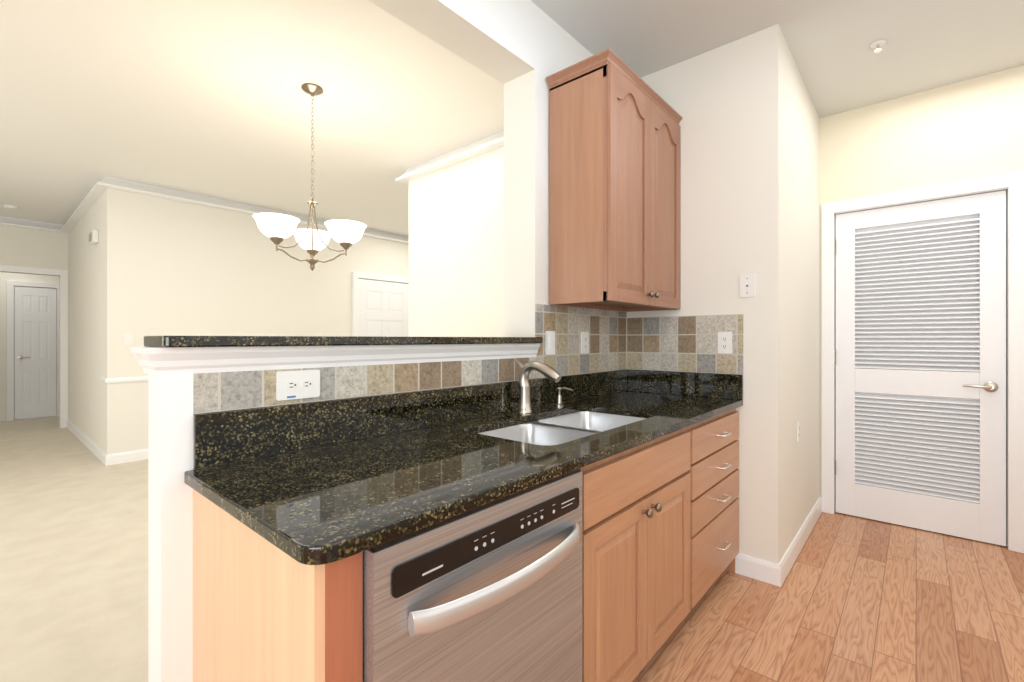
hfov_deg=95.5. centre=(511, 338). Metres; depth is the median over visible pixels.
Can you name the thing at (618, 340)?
tile backsplash
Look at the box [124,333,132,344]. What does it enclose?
light switch
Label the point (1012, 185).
door frame
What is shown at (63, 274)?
door frame
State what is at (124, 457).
baseboard
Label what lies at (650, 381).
backsplash
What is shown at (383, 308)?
door
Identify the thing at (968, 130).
wall
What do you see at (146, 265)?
wall
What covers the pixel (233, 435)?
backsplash
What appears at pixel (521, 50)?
wall
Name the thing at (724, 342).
outlet
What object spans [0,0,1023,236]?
ceiling
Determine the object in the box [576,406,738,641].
base cabinet
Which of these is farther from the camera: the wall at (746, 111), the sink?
the wall at (746, 111)
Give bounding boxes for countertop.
[184,390,742,573]
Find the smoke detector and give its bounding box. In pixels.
[3,204,18,209]
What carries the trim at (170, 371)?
attached to the wall at (521, 50)
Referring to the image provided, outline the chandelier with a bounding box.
[253,83,366,270]
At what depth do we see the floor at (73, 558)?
2.60 m
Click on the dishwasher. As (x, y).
(490, 589)
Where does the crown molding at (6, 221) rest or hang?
attached to the wall at (26, 247)
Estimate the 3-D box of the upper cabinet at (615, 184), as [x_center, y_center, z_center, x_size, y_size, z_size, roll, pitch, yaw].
[0.581,-0.721,2.458,0.372,1.104,0.844,0,0,41]
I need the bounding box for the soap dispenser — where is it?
[552,386,575,405]
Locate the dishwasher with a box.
[352,463,582,681]
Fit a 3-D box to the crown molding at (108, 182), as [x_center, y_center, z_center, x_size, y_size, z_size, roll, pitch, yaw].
[-2.280,-1.540,6.457,0.085,0.110,5.245,0,0,41]
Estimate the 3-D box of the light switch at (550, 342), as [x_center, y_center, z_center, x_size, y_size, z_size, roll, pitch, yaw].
[0.190,0.020,2.286,0.009,0.118,0.073,0,0,41]
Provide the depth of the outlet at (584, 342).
2.52 m
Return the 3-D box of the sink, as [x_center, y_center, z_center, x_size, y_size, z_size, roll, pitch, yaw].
[0.230,0.449,1.834,0.470,0.192,0.890,0,0,41]
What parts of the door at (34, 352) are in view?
handle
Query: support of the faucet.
on the countertop
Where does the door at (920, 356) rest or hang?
in the wall at (968, 130)
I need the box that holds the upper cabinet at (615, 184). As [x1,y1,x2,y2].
[546,48,681,311]
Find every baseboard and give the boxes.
[67,420,105,463]
[104,449,147,465]
[775,497,821,586]
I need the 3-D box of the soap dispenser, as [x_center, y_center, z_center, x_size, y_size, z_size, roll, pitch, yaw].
[0.248,0.275,2.209,0.095,0.094,0.040,0,0,41]
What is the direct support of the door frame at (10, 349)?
attached to the wall at (5, 277)
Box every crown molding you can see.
[0,216,63,232]
[60,187,103,232]
[94,176,408,243]
[396,177,408,184]
[400,131,503,182]
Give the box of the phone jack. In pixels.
[740,274,754,296]
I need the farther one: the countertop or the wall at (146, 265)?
the wall at (146, 265)
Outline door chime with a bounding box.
[89,230,98,244]
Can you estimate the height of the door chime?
0.125 m
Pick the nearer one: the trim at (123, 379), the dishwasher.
the dishwasher
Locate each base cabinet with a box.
[193,458,595,681]
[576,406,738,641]
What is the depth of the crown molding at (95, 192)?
5.33 m
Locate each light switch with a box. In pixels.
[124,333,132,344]
[546,331,554,354]
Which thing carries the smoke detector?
attached to the ceiling
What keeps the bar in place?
on the wall at (521, 50)
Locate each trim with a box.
[99,376,147,383]
[130,343,539,681]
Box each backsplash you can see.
[193,304,742,413]
[193,370,627,469]
[628,370,742,397]
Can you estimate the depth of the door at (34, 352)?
7.28 m
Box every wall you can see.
[0,225,67,426]
[0,272,58,420]
[68,188,408,454]
[193,0,625,469]
[409,24,819,563]
[820,65,1023,496]
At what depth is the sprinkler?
2.50 m
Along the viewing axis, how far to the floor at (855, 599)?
2.08 m
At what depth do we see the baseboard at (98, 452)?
5.30 m
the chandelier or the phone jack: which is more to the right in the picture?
the phone jack
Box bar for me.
[144,336,542,346]
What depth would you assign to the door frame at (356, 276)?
6.56 m
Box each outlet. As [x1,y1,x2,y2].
[276,370,319,400]
[581,332,588,353]
[718,332,731,353]
[797,421,799,441]
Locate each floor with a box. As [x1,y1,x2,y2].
[0,416,147,681]
[632,511,1023,681]
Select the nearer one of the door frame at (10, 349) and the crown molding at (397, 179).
the crown molding at (397, 179)
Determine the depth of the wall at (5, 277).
7.06 m
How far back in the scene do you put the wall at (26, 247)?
6.30 m
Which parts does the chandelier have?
lamp shade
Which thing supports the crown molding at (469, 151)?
attached to the wall at (746, 111)
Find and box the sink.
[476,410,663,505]
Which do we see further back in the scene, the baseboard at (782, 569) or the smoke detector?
the smoke detector
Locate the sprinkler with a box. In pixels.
[870,40,885,52]
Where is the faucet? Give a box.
[514,358,563,413]
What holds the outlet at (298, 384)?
attached to the tile backsplash at (618, 340)
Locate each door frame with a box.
[0,265,67,427]
[7,280,58,420]
[352,272,408,335]
[821,172,1023,552]
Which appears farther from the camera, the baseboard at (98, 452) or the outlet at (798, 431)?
the baseboard at (98, 452)
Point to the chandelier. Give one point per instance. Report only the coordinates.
(277, 228)
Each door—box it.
[14,286,55,419]
[359,279,408,336]
[834,190,1005,545]
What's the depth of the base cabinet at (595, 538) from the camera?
0.95 m

